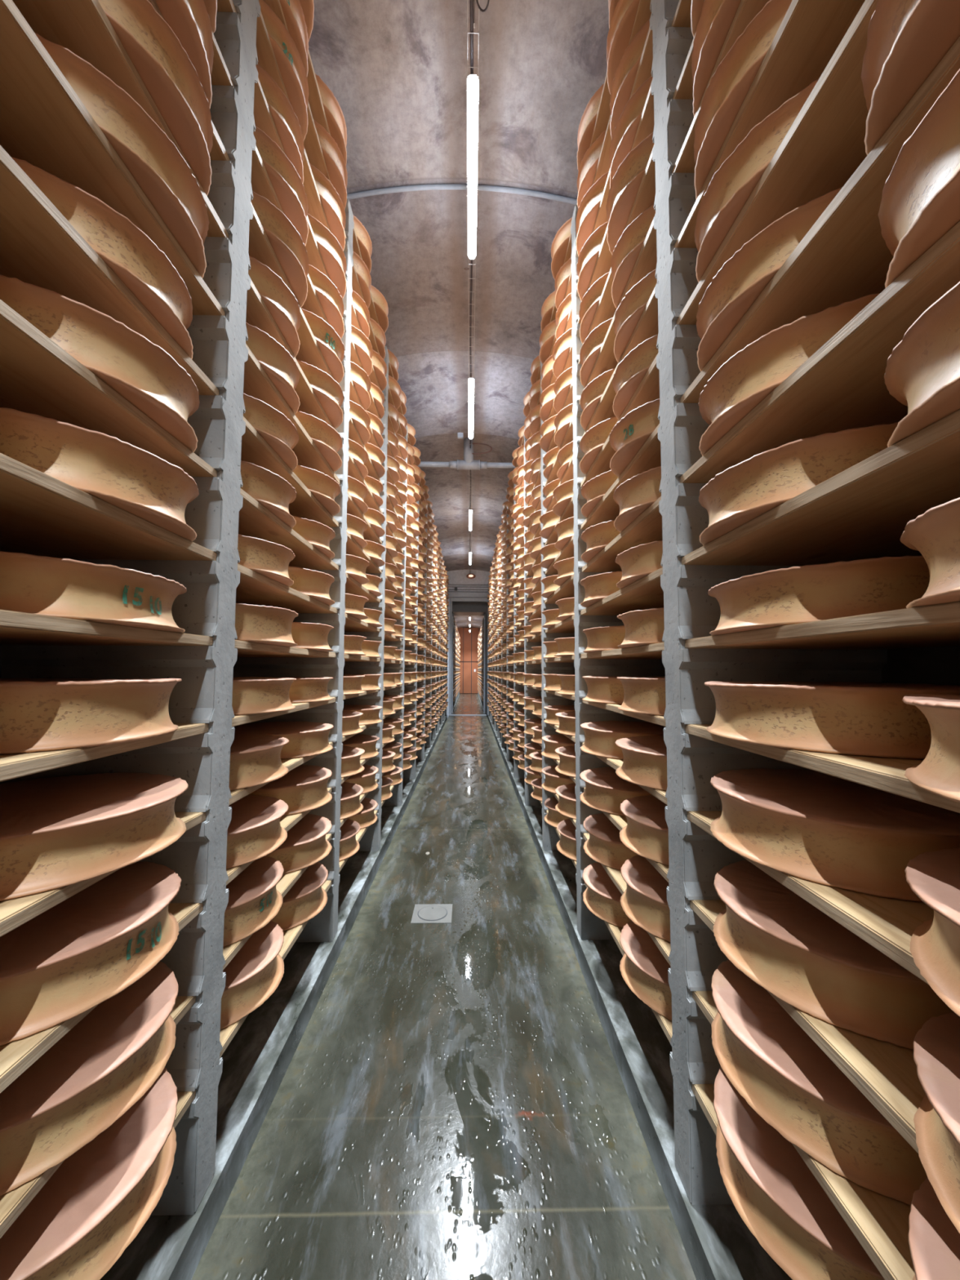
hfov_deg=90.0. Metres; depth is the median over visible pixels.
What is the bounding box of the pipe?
[417,437,515,470]
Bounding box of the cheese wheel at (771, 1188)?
[713,1066,884,1279]
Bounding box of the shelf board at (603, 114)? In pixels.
[590,74,610,146]
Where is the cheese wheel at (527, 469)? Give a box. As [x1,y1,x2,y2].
[524,459,534,483]
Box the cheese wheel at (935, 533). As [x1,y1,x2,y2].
[900,497,959,608]
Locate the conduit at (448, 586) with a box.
[448,586,488,587]
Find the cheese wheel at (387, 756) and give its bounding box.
[382,750,395,773]
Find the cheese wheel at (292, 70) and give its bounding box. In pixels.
[258,0,308,140]
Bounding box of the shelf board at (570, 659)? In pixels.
[545,654,574,662]
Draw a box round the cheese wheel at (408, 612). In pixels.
[404,608,413,622]
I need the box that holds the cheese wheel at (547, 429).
[539,413,557,452]
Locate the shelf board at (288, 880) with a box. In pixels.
[222,833,332,969]
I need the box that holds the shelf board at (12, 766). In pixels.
[0,723,208,782]
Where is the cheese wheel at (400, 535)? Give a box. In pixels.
[392,528,407,548]
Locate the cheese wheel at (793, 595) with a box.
[707,555,929,635]
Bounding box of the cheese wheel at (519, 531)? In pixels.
[515,526,524,544]
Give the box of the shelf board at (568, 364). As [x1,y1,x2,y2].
[547,345,572,418]
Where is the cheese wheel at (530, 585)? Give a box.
[523,577,535,593]
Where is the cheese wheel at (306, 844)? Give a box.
[266,813,332,874]
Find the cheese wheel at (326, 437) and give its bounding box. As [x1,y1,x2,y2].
[294,410,342,471]
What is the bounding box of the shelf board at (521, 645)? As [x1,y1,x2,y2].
[515,641,524,647]
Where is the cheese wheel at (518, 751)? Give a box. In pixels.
[512,746,524,760]
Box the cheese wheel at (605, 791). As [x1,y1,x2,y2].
[579,766,652,816]
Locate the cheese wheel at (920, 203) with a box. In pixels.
[878,68,959,288]
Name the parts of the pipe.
pipe arm, pipe arm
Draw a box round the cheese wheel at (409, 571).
[405,566,414,582]
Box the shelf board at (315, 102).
[306,50,330,134]
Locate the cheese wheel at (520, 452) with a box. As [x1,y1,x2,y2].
[516,444,524,466]
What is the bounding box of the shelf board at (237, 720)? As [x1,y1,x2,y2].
[231,697,336,726]
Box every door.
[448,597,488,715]
[457,627,479,693]
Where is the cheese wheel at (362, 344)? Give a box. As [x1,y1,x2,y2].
[351,324,373,376]
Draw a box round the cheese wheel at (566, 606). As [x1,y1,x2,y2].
[555,597,574,621]
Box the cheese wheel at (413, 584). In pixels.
[409,576,417,590]
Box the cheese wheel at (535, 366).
[530,355,540,385]
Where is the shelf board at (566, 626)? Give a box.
[545,614,574,633]
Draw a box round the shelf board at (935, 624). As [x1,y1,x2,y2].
[684,600,959,649]
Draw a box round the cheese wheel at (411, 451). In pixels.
[407,443,414,465]
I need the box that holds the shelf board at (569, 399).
[546,382,573,452]
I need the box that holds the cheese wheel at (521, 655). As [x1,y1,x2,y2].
[516,652,524,662]
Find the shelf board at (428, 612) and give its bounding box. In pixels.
[426,607,431,615]
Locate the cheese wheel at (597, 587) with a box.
[580,570,622,607]
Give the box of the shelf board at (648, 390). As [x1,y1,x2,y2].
[580,352,659,487]
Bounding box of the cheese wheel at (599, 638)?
[582,625,625,653]
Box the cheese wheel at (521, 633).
[517,630,524,642]
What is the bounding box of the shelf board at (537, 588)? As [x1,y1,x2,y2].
[527,577,541,597]
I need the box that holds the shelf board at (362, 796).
[340,779,377,826]
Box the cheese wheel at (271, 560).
[237,533,295,586]
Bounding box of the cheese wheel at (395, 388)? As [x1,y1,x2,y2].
[388,375,401,408]
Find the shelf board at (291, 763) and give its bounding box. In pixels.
[228,742,333,805]
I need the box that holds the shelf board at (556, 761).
[551,758,575,782]
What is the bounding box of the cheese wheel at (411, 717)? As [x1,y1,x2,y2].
[404,709,416,720]
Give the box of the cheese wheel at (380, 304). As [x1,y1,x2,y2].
[370,285,388,333]
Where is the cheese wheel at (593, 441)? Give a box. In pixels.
[579,416,617,475]
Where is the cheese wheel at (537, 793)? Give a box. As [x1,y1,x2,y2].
[530,777,542,800]
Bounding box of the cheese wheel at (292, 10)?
[279,0,308,76]
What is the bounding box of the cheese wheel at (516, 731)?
[511,727,524,741]
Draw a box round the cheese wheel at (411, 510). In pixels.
[406,503,415,524]
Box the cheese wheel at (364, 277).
[352,251,371,307]
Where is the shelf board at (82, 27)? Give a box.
[12,0,228,239]
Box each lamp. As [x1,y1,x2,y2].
[466,73,479,259]
[466,573,475,578]
[468,377,474,439]
[468,509,471,530]
[469,551,471,564]
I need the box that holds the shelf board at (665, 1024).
[583,880,672,1042]
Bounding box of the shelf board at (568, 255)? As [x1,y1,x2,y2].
[550,233,571,322]
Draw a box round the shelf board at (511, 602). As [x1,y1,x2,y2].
[508,597,513,604]
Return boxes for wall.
[446,569,489,717]
[451,601,487,714]
[459,626,478,694]
[880,554,959,685]
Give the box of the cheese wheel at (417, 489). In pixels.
[411,483,421,502]
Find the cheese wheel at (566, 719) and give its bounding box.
[555,711,575,735]
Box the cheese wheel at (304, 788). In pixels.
[248,764,332,816]
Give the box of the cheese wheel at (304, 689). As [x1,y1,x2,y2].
[238,676,333,702]
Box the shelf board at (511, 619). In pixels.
[508,613,513,621]
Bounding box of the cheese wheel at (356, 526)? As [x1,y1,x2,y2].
[346,513,367,548]
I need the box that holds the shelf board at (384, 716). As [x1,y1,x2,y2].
[382,709,399,719]
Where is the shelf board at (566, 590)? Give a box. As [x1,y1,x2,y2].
[544,573,574,604]
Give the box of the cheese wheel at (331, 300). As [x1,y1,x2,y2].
[308,264,344,339]
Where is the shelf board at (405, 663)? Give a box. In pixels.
[404,662,414,665]
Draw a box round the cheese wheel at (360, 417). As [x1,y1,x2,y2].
[349,400,370,444]
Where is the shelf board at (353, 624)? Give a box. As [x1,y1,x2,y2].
[344,613,380,631]
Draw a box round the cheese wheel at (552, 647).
[542,641,559,658]
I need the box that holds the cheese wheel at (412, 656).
[408,653,417,662]
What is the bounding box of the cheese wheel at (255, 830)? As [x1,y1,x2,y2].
[226,795,288,869]
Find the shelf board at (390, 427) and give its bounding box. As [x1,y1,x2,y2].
[387,410,403,458]
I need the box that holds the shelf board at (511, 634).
[508,630,513,636]
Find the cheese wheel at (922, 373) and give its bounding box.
[884,281,959,447]
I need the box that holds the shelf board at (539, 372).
[528,364,540,414]
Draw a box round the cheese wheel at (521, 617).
[515,610,524,622]
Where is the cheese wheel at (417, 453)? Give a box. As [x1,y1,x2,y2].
[413,446,421,466]
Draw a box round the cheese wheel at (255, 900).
[222,855,284,946]
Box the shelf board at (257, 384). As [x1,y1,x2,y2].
[243,343,340,484]
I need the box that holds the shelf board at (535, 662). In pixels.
[526,659,542,664]
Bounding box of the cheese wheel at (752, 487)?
[698,422,897,545]
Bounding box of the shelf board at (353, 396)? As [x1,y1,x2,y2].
[349,378,379,448]
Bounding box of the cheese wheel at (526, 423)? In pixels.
[524,414,530,439]
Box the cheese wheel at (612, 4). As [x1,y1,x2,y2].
[608,0,618,29]
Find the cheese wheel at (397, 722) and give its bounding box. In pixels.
[382,717,404,734]
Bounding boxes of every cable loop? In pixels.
[471,443,492,453]
[475,0,489,12]
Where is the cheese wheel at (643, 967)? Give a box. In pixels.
[619,920,671,1020]
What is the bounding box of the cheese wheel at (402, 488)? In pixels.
[394,480,407,503]
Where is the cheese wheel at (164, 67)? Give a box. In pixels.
[97,0,213,195]
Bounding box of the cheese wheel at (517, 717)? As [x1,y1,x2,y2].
[513,709,524,720]
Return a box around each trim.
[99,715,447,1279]
[448,591,488,597]
[448,714,486,715]
[451,613,484,713]
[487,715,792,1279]
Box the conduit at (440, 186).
[346,183,577,204]
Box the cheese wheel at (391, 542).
[385,535,399,557]
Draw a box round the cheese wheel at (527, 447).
[524,437,531,461]
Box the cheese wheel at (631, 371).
[612,334,658,419]
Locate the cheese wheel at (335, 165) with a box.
[313,120,347,208]
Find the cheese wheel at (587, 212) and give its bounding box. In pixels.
[575,171,608,255]
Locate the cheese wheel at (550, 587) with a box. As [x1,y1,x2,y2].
[541,574,559,598]
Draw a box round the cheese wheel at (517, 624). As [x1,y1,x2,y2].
[513,615,520,626]
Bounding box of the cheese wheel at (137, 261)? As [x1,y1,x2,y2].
[11,156,193,359]
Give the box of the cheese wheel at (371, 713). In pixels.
[342,704,382,725]
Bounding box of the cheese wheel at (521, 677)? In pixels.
[515,671,524,683]
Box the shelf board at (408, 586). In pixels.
[405,577,415,593]
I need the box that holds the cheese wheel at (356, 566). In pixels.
[345,554,369,584]
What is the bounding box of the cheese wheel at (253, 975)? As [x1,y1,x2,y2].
[220,920,284,1029]
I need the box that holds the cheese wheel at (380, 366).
[371,350,386,391]
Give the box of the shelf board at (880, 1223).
[692,991,915,1279]
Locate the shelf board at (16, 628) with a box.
[0,608,213,645]
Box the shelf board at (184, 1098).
[173,1089,195,1128]
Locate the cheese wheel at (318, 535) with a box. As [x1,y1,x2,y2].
[291,515,335,559]
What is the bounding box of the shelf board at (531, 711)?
[528,709,542,719]
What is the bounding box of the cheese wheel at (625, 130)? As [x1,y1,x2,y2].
[608,76,653,187]
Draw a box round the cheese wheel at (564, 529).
[554,516,573,551]
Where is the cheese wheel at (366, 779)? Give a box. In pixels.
[344,764,378,794]
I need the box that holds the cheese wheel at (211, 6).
[203,0,217,33]
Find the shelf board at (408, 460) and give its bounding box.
[407,456,416,484]
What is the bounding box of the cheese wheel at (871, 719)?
[704,680,959,759]
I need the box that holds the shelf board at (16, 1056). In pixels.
[0,902,203,1093]
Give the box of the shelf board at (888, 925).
[687,810,933,984]
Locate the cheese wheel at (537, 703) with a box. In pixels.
[532,699,542,715]
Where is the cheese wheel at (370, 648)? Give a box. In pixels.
[360,640,382,657]
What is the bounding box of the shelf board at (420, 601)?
[417,595,425,605]
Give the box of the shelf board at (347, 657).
[343,653,380,662]
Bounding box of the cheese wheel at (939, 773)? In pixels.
[902,693,959,802]
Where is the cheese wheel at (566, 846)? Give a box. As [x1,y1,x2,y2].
[555,818,576,861]
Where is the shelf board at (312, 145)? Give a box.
[262,0,346,238]
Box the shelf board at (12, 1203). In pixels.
[0,995,195,1238]
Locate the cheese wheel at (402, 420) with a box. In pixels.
[398,412,407,437]
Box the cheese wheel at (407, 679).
[404,671,413,683]
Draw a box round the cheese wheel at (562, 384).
[553,366,572,413]
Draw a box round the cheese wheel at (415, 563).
[409,558,420,572]
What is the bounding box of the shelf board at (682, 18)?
[671,0,691,27]
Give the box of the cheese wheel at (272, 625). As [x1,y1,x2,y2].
[235,603,297,646]
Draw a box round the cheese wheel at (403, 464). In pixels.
[394,456,408,481]
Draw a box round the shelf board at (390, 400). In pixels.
[387,386,403,436]
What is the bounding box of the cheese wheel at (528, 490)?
[524,482,534,504]
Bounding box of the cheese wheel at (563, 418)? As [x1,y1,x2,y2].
[554,403,573,448]
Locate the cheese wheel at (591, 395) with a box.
[579,368,615,430]
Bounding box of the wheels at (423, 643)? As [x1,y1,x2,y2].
[403,469,524,760]
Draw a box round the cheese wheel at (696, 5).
[690,0,704,37]
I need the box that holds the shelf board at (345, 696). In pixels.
[342,689,378,699]
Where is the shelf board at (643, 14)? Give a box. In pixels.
[591,0,651,186]
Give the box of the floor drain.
[410,903,452,923]
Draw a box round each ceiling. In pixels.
[308,0,608,571]
[453,615,484,628]
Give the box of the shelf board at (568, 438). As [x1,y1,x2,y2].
[544,416,573,486]
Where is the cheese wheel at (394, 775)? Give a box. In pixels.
[382,766,403,786]
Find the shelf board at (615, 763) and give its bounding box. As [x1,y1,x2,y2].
[582,742,667,805]
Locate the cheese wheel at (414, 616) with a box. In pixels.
[408,614,417,626]
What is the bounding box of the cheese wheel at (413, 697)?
[404,691,417,701]
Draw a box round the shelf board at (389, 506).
[386,493,404,531]
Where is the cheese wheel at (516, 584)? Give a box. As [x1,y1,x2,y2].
[511,577,520,591]
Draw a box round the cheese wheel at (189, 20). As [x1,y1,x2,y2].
[155,0,213,107]
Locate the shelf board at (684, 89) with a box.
[672,31,696,99]
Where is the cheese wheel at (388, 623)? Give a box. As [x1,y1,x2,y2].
[384,617,396,634]
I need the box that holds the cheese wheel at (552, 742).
[541,733,575,759]
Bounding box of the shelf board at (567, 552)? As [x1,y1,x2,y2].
[544,534,573,574]
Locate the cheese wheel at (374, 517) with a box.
[364,507,385,537]
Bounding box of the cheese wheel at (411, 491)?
[406,484,415,504]
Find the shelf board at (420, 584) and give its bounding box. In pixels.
[417,577,424,591]
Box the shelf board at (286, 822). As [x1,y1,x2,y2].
[226,787,332,884]
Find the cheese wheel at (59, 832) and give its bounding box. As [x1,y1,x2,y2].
[0,772,188,901]
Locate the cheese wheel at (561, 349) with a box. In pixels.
[551,328,572,378]
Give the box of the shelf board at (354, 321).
[351,303,380,388]
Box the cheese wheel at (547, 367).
[540,355,554,391]
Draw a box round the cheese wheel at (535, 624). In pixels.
[528,617,541,635]
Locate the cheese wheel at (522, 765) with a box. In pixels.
[517,754,524,769]
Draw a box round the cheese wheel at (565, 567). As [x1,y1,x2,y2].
[553,556,573,586]
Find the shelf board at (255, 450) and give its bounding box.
[240,416,338,526]
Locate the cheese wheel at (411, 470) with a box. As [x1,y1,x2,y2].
[407,463,414,484]
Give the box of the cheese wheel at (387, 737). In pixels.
[382,724,395,743]
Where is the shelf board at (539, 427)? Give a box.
[528,419,540,461]
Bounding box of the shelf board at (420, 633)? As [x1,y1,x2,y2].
[417,628,424,635]
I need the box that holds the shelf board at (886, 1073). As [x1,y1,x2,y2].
[689,899,925,1153]
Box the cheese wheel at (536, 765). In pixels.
[528,751,542,773]
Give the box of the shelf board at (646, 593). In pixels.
[580,567,663,615]
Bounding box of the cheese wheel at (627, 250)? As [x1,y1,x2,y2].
[611,204,655,308]
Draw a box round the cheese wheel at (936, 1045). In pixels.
[913,1012,959,1233]
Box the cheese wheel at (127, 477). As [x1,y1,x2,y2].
[0,407,199,542]
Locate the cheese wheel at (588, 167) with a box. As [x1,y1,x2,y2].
[577,130,606,208]
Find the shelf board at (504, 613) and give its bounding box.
[502,607,506,615]
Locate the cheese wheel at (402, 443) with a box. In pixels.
[395,433,408,459]
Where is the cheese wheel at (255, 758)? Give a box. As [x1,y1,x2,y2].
[228,733,288,791]
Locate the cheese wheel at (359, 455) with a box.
[348,438,368,478]
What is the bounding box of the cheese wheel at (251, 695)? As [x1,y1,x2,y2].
[231,676,296,715]
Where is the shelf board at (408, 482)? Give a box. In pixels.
[406,474,416,502]
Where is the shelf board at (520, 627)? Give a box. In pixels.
[515,621,524,629]
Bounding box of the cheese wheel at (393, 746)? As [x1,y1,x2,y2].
[382,741,402,759]
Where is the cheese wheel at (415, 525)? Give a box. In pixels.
[410,520,420,537]
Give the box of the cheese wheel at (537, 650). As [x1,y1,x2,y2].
[531,646,542,660]
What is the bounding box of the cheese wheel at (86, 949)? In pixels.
[0,861,181,1046]
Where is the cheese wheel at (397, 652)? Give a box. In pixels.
[391,648,403,661]
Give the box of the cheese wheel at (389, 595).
[384,589,397,608]
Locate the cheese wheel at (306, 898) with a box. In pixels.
[271,862,328,931]
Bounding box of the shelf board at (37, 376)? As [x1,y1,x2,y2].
[0,299,217,476]
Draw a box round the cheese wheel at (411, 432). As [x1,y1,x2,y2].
[406,423,415,446]
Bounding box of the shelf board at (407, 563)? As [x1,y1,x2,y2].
[405,555,416,575]
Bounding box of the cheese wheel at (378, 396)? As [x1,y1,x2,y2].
[370,382,384,418]
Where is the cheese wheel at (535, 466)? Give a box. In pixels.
[530,457,541,484]
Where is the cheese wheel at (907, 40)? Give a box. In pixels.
[861,0,959,155]
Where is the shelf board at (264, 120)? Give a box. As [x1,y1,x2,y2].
[253,78,343,318]
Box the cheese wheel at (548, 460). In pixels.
[542,446,559,479]
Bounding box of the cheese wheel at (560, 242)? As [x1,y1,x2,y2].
[551,217,572,279]
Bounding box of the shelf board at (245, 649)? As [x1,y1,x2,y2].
[234,640,336,657]
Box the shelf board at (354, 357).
[350,338,381,420]
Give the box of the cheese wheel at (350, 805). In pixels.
[340,782,363,819]
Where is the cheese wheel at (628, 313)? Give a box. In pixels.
[613,268,657,362]
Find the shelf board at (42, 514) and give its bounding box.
[0,453,217,560]
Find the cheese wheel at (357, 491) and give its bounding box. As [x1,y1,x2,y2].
[347,475,368,514]
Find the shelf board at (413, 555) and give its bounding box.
[405,535,417,558]
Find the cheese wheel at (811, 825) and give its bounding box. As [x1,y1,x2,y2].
[710,768,959,902]
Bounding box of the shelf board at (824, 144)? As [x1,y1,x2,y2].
[676,0,877,324]
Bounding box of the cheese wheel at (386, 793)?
[381,776,392,800]
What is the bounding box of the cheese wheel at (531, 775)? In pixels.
[524,766,542,784]
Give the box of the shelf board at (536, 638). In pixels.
[526,632,541,642]
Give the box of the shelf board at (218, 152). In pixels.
[147,0,230,160]
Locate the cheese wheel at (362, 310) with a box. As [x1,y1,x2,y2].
[351,290,369,337]
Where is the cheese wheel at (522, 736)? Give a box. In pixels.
[517,733,524,747]
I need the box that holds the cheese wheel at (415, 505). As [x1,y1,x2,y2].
[411,502,419,518]
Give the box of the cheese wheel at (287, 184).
[253,125,308,245]
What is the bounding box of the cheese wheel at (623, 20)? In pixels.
[606,0,639,93]
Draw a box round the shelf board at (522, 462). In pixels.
[515,454,524,486]
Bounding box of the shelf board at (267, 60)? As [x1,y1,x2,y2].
[256,10,331,232]
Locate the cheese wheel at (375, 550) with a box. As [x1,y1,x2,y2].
[363,539,385,567]
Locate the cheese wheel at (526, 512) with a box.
[522,505,535,527]
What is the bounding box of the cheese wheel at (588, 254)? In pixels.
[576,222,608,301]
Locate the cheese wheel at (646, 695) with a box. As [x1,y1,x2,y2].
[617,676,666,715]
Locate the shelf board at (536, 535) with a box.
[525,522,541,554]
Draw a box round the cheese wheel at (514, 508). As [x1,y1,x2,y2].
[511,502,520,519]
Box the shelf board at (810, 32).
[674,0,865,248]
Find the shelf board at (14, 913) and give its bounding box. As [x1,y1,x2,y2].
[0,811,206,937]
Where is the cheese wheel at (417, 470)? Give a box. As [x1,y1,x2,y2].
[411,464,421,484]
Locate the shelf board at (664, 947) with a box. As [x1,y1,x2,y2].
[582,832,671,964]
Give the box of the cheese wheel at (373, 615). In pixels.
[360,608,382,627]
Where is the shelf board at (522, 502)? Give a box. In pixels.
[515,496,524,522]
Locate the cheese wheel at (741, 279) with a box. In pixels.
[696,186,842,371]
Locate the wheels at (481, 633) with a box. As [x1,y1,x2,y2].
[453,617,484,701]
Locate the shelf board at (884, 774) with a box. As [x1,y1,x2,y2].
[684,724,959,813]
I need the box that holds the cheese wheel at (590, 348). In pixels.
[579,317,613,387]
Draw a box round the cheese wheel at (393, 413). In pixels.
[387,402,399,433]
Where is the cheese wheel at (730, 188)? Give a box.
[694,79,818,282]
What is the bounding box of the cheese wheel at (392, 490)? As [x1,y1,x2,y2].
[386,481,398,506]
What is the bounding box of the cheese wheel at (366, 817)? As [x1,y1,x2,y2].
[347,797,377,829]
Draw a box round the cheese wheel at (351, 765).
[341,745,364,777]
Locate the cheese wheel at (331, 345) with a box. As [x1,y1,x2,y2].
[301,308,344,383]
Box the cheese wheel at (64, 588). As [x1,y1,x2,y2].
[0,551,186,632]
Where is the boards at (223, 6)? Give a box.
[217,0,494,716]
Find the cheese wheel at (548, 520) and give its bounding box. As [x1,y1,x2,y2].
[539,510,559,539]
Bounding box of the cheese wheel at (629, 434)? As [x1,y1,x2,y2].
[608,398,659,476]
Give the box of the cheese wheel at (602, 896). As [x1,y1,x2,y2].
[582,862,631,928]
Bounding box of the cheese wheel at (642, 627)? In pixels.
[617,608,664,648]
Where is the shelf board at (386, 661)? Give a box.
[383,658,401,663]
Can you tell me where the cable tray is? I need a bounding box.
[466,0,479,566]
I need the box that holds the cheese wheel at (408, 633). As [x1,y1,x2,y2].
[404,629,413,641]
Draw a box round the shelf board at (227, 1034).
[219,880,332,1057]
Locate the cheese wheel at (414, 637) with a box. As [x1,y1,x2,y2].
[408,634,418,644]
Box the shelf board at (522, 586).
[515,578,524,594]
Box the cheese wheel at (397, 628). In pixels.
[392,624,404,638]
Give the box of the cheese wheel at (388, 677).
[383,672,397,687]
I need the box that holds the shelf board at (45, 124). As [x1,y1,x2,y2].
[0,0,225,315]
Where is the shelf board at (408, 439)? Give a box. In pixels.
[407,434,416,465]
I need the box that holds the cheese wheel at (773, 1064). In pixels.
[711,959,927,1205]
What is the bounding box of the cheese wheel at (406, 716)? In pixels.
[403,713,411,726]
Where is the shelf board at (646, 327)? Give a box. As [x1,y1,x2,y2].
[579,288,658,443]
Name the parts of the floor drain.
lid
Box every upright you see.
[0,0,260,1215]
[232,198,354,942]
[342,346,389,851]
[382,425,408,805]
[402,475,419,778]
[415,506,427,760]
[424,535,433,747]
[431,552,437,737]
[435,557,440,730]
[439,568,444,724]
[442,586,445,719]
[444,585,448,715]
[453,623,454,707]
[453,626,455,705]
[454,629,456,703]
[455,631,457,701]
[481,644,482,706]
[482,630,484,708]
[488,593,489,715]
[489,586,492,719]
[492,577,494,724]
[494,566,497,730]
[497,553,501,737]
[501,537,506,747]
[506,507,513,760]
[513,475,524,778]
[524,426,542,805]
[540,361,574,850]
[570,204,665,940]
[649,0,887,1204]
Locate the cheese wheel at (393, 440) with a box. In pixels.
[387,430,398,457]
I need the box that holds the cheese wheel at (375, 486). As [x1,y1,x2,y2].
[364,475,383,506]
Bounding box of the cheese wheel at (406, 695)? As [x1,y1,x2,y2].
[404,693,413,704]
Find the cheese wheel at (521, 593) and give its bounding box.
[515,589,524,603]
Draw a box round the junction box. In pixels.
[457,432,463,438]
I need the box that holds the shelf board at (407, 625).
[404,619,415,629]
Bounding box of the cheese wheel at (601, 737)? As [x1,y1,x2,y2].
[580,720,666,759]
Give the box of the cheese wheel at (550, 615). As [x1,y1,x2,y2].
[542,608,560,628]
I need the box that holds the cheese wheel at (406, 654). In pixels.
[404,650,412,662]
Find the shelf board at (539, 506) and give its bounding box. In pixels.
[526,497,541,531]
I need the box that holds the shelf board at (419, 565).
[417,563,425,576]
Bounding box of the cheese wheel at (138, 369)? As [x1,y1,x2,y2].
[0,274,199,452]
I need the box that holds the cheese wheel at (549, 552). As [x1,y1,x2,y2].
[539,542,560,568]
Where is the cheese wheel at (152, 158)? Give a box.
[34,32,208,278]
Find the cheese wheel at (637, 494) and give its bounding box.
[613,466,661,532]
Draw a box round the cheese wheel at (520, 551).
[515,546,524,564]
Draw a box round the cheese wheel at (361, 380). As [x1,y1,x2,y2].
[350,361,370,410]
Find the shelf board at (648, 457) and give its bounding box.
[580,423,661,529]
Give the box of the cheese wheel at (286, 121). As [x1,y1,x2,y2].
[255,64,304,183]
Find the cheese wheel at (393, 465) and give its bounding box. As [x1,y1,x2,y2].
[386,455,399,483]
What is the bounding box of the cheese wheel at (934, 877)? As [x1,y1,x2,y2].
[904,847,959,1017]
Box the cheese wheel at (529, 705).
[522,696,542,710]
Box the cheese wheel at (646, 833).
[619,795,669,866]
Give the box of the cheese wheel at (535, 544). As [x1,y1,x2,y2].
[528,536,541,559]
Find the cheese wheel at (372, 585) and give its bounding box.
[361,573,382,596]
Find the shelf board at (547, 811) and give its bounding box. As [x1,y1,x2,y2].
[546,809,576,868]
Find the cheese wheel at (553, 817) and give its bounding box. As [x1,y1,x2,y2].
[544,796,569,827]
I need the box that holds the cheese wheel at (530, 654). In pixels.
[524,649,533,661]
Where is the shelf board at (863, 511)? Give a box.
[681,408,959,565]
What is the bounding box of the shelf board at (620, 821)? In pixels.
[583,787,669,882]
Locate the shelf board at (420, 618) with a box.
[417,612,424,621]
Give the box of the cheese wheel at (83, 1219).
[0,1067,177,1279]
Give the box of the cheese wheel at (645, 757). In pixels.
[614,735,667,791]
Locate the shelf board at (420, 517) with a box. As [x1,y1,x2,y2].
[418,510,426,532]
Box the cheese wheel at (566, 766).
[555,745,575,777]
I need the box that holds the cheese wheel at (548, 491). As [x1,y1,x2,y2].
[542,478,560,508]
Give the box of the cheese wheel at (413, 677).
[406,671,418,681]
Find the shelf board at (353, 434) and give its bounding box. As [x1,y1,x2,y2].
[348,416,382,484]
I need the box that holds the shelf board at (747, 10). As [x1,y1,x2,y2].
[671,0,769,173]
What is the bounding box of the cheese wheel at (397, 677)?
[394,672,402,684]
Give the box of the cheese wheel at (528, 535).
[524,530,533,548]
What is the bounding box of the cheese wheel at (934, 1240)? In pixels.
[908,1177,959,1279]
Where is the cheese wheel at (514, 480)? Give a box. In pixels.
[512,466,519,484]
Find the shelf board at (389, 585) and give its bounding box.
[384,575,403,596]
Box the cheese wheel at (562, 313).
[555,293,572,340]
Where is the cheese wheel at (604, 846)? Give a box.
[582,812,637,869]
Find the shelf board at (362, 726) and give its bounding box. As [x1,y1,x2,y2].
[342,724,373,742]
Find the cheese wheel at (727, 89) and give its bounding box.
[693,0,792,199]
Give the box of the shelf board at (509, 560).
[507,546,513,562]
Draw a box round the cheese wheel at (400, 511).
[394,504,405,524]
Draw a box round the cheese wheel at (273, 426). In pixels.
[243,393,299,471]
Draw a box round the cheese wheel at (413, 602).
[408,595,418,608]
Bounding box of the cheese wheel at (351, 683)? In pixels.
[342,675,364,694]
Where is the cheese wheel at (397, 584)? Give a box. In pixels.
[392,575,404,592]
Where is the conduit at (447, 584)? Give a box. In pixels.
[447,584,488,585]
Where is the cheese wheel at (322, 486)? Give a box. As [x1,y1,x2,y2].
[293,464,340,516]
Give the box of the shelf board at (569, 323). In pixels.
[549,306,572,385]
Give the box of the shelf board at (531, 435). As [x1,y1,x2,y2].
[528,392,540,439]
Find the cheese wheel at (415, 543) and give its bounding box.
[410,539,419,554]
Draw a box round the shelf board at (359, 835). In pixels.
[338,809,377,872]
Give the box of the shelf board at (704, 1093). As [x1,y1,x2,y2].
[691,1084,717,1134]
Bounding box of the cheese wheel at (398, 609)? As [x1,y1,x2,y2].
[391,599,404,615]
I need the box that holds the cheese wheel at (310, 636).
[290,622,333,651]
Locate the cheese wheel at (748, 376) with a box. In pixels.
[697,293,879,456]
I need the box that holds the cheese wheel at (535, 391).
[528,379,540,409]
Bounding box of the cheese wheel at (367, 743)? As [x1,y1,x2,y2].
[342,733,379,759]
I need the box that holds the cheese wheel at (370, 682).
[342,674,382,690]
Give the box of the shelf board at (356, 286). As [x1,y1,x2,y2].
[351,264,379,354]
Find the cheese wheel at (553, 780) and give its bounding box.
[541,764,574,793]
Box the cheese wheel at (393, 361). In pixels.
[387,349,399,382]
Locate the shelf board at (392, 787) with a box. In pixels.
[381,775,400,806]
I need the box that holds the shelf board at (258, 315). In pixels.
[245,279,333,427]
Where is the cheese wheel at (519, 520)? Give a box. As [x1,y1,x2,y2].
[515,506,524,524]
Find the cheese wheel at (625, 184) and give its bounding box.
[605,132,654,254]
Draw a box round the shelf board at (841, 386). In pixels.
[680,221,959,483]
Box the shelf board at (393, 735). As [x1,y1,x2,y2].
[382,734,396,747]
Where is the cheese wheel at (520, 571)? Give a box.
[516,568,524,582]
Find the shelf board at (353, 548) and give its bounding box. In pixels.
[346,531,382,573]
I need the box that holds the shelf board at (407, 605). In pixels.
[404,599,415,611]
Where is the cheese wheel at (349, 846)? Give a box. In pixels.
[338,818,360,861]
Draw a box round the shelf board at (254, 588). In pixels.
[235,564,337,613]
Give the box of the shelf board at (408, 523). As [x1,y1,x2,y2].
[406,515,417,540]

